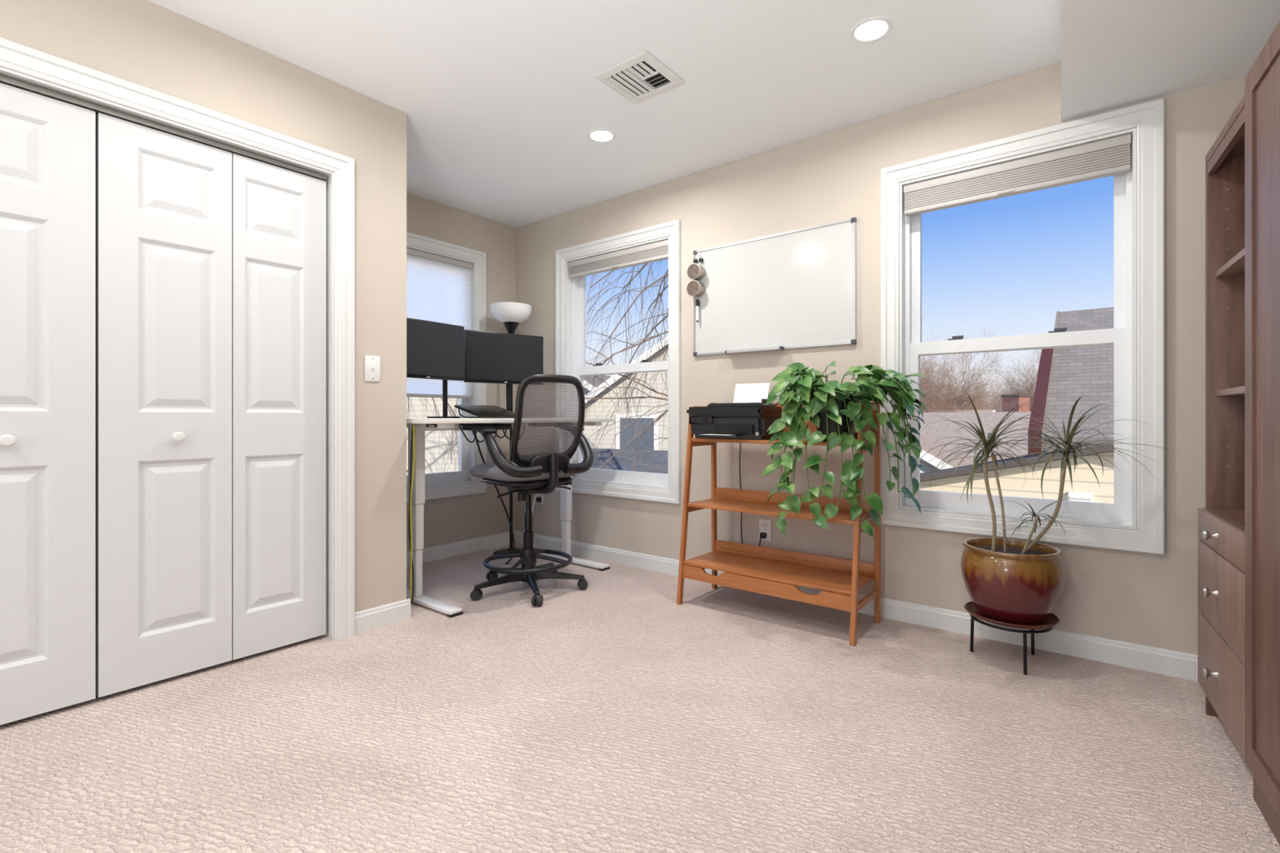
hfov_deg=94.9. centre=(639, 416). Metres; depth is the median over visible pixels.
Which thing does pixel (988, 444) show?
dracaena plant
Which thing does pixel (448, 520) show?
wall
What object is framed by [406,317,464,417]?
computer monitor
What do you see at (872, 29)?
recessed light
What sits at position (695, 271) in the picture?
tin
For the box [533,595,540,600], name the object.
hood
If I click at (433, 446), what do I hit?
house
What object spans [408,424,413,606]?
power cord
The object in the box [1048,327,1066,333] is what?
sash lock
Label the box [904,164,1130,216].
rail
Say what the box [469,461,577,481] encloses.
seat cushion
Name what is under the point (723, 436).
tray
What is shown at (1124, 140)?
headrail
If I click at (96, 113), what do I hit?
closet
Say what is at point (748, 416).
printer
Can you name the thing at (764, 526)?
receptacle
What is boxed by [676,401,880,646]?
wooden shelf unit
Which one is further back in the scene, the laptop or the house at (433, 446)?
the house at (433, 446)
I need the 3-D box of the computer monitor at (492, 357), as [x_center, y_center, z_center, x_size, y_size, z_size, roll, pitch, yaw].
[-0.890,-0.260,3.759,0.530,0.535,0.152,0,0,-38]
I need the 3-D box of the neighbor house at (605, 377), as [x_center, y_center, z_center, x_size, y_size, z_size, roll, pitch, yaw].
[-1.492,1.805,24.744,6.500,7.150,7.560,0,0,18]
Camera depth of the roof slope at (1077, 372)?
5.82 m
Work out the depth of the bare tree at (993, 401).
50.14 m
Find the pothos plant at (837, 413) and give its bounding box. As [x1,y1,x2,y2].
[760,360,926,537]
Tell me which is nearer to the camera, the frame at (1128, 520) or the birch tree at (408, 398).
the frame at (1128, 520)
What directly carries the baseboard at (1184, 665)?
attached to the wall at (1141, 598)
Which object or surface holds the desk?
on the floor
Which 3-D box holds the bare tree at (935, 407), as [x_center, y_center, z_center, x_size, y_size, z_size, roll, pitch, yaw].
[13.567,-0.066,31.674,10.130,10.938,11.173,0,0,43]
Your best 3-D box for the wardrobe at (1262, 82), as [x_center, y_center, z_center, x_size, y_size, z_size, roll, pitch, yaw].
[1.350,0.040,0.913,0.340,1.880,1.198,0,0,34]
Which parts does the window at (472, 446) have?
lower sash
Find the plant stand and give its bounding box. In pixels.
[964,601,1059,675]
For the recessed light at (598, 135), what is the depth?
3.08 m
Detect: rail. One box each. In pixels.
[406,393,471,398]
[568,253,668,278]
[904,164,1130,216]
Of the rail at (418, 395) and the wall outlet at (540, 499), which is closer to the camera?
the rail at (418, 395)
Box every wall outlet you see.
[534,493,544,504]
[759,519,771,541]
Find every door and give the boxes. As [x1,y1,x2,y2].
[0,83,95,724]
[96,112,231,697]
[231,153,326,660]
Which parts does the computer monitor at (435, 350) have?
stand post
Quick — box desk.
[406,417,614,617]
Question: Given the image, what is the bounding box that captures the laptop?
[454,404,515,417]
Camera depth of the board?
6.11 m
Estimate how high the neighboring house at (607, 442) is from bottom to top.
7.750 m
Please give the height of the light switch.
0.118 m
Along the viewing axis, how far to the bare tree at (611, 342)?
38.58 m
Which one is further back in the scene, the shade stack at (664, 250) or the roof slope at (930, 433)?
the roof slope at (930, 433)
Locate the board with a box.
[1039,311,1059,455]
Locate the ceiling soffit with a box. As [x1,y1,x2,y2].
[1061,0,1279,121]
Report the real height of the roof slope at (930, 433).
1.941 m
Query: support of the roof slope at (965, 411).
on the wall
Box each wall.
[0,0,406,612]
[406,192,515,551]
[515,62,1246,654]
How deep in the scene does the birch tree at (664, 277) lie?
7.96 m
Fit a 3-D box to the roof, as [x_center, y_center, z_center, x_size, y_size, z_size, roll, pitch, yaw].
[12.439,2.495,17.760,7.120,6.470,7.620,0,0,-24]
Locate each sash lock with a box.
[947,335,963,340]
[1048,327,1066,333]
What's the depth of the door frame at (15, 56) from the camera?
2.58 m
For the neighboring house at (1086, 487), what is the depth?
5.01 m
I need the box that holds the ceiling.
[146,0,1061,227]
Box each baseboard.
[355,598,410,634]
[406,530,515,566]
[515,530,1197,681]
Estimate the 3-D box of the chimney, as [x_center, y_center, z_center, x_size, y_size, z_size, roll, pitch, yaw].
[12.651,0.505,19.765,0.560,2.350,0.560,0,0,-24]
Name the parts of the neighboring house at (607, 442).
window trim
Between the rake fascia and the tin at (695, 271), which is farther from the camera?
the rake fascia
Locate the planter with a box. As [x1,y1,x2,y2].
[960,537,1063,624]
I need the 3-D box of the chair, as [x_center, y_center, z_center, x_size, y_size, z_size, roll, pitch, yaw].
[-0.639,0.378,3.330,0.669,1.204,0.645,0,0,-42]
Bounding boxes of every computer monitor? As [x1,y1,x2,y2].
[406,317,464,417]
[463,329,542,410]
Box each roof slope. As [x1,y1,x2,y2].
[920,411,1053,467]
[923,409,993,412]
[1042,306,1113,451]
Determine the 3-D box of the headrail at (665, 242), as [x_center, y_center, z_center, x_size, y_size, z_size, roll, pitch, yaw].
[-0.154,-1.097,3.983,0.895,0.038,0.050,0,0,38]
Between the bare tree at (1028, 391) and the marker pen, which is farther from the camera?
the bare tree at (1028, 391)
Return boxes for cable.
[409,424,415,599]
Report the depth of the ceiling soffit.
1.94 m
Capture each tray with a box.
[695,435,742,437]
[729,349,780,353]
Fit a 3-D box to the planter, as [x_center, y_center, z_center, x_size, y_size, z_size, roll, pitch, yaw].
[1.494,0.660,2.370,0.352,0.279,0.352,0,0,38]
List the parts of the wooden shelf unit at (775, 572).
leg, rail, rail, leg, rail, leg, rail, rail, rail, rail, leg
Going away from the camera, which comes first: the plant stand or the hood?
the plant stand
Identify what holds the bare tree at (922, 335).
on the ground
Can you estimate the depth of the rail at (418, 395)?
4.05 m
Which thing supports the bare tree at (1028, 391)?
on the ground
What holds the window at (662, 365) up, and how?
in the wall at (1141, 598)
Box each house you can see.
[406,396,458,475]
[582,335,668,450]
[582,374,611,395]
[920,444,1113,503]
[920,449,953,473]
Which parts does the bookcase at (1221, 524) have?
drawer knob, drawer knob, drawer knob, drawer, drawer, drawer, rail, shelf, shelf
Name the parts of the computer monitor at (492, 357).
stand post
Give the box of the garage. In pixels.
[590,448,667,473]
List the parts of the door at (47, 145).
knob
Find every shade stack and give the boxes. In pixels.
[568,245,668,274]
[904,144,1129,209]
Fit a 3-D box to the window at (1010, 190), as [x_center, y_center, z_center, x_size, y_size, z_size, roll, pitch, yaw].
[1.642,-0.343,2.623,0.872,1.569,0.164,0,0,38]
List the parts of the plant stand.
leg, leg, leg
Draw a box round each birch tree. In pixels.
[406,396,458,473]
[582,261,668,473]
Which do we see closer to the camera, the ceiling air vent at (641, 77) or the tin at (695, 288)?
the ceiling air vent at (641, 77)
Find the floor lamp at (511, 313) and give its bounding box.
[490,302,532,555]
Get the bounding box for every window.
[406,244,475,489]
[564,235,669,489]
[899,127,1136,530]
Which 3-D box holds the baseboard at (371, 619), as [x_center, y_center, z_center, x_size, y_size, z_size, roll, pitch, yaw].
[-1.207,0.933,2.753,0.014,0.094,0.279,0,0,38]
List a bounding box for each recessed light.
[587,128,615,142]
[850,17,892,43]
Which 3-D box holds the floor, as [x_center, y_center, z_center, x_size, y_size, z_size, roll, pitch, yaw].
[-1.417,1.040,0.481,4.700,0.120,7.000,0,0,38]
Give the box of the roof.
[1000,394,1031,396]
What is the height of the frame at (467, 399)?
1.586 m
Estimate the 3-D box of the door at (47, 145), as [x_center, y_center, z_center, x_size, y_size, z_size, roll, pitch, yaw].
[-1.977,-0.040,1.851,0.071,2.004,0.390,0,0,38]
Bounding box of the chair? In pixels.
[457,373,593,606]
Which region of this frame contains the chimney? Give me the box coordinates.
[1002,396,1030,412]
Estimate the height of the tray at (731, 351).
0.005 m
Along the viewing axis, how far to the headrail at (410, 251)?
4.06 m
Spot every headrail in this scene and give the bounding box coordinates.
[406,247,472,269]
[568,239,668,267]
[903,133,1131,193]
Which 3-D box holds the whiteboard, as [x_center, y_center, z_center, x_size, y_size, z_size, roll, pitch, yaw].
[0.695,-0.682,3.237,0.968,0.640,0.052,0,0,38]
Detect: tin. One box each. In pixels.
[686,280,704,297]
[687,262,705,279]
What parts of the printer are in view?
control panel, scanner lid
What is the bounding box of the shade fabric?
[406,253,471,395]
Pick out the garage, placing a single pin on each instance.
(660, 457)
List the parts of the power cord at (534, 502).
cord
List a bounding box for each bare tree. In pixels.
[586,342,617,365]
[920,312,1002,412]
[920,321,1029,411]
[920,334,949,408]
[945,366,1009,412]
[973,349,1040,412]
[1009,350,1041,394]
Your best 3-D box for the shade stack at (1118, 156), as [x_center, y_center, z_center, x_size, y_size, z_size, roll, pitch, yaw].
[1.613,-1.036,2.587,0.836,0.077,0.040,0,0,38]
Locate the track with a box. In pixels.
[0,75,327,181]
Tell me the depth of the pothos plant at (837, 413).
2.56 m
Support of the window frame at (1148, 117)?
attached to the wall at (1141, 598)
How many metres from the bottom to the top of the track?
0.016 m
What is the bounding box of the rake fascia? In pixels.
[1027,348,1053,454]
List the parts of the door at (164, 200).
knob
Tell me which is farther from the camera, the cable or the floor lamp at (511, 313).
the floor lamp at (511, 313)
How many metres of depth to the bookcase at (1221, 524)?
1.89 m
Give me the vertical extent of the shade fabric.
0.923 m
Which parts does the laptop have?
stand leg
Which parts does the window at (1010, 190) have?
lower sash, upper sash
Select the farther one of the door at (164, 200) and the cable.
the cable
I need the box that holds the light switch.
[364,355,380,382]
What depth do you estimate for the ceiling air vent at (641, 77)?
2.55 m
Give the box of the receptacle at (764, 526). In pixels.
[761,523,768,528]
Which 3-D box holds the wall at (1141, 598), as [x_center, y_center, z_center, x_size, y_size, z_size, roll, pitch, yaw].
[0.864,-0.247,3.242,4.540,2.455,0.160,0,0,38]
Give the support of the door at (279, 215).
hanging from the track
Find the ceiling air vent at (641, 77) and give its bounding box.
[593,50,684,104]
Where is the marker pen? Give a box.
[696,299,699,322]
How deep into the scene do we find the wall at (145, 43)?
2.66 m
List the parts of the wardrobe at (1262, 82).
door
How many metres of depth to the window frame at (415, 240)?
4.24 m
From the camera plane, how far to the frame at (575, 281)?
4.28 m
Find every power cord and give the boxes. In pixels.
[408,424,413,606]
[524,493,537,549]
[738,443,761,546]
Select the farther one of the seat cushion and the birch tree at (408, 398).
the birch tree at (408, 398)
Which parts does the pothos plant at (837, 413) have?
pot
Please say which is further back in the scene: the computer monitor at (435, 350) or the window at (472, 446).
the window at (472, 446)
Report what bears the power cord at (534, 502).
attached to the wall outlet at (540, 499)
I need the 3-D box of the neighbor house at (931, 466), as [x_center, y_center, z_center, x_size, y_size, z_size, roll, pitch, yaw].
[7.209,2.980,19.789,6.500,6.100,8.560,0,0,18]
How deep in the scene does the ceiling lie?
2.49 m
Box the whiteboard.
[693,217,856,355]
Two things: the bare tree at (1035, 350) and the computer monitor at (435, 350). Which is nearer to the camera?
the computer monitor at (435, 350)
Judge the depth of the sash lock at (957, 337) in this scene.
2.75 m
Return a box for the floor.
[0,542,1279,852]
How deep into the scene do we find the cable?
2.94 m
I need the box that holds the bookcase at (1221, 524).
[1197,94,1255,801]
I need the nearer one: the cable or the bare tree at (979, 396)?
the cable
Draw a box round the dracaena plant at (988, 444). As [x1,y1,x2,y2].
[911,389,1183,553]
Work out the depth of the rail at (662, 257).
3.94 m
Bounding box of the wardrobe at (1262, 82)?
[1244,20,1279,844]
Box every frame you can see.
[0,36,355,639]
[406,231,486,502]
[406,398,468,486]
[555,219,680,504]
[573,277,668,485]
[880,97,1164,555]
[905,137,1132,524]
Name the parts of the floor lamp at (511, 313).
lamp shade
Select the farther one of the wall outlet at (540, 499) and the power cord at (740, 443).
the wall outlet at (540, 499)
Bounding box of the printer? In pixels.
[686,382,782,439]
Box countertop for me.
[1207,507,1244,530]
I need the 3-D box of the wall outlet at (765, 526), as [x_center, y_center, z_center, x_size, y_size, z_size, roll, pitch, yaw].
[0.687,0.630,3.257,0.072,0.118,0.034,0,0,38]
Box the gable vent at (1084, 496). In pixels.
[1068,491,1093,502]
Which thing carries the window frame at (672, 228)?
attached to the wall at (1141, 598)

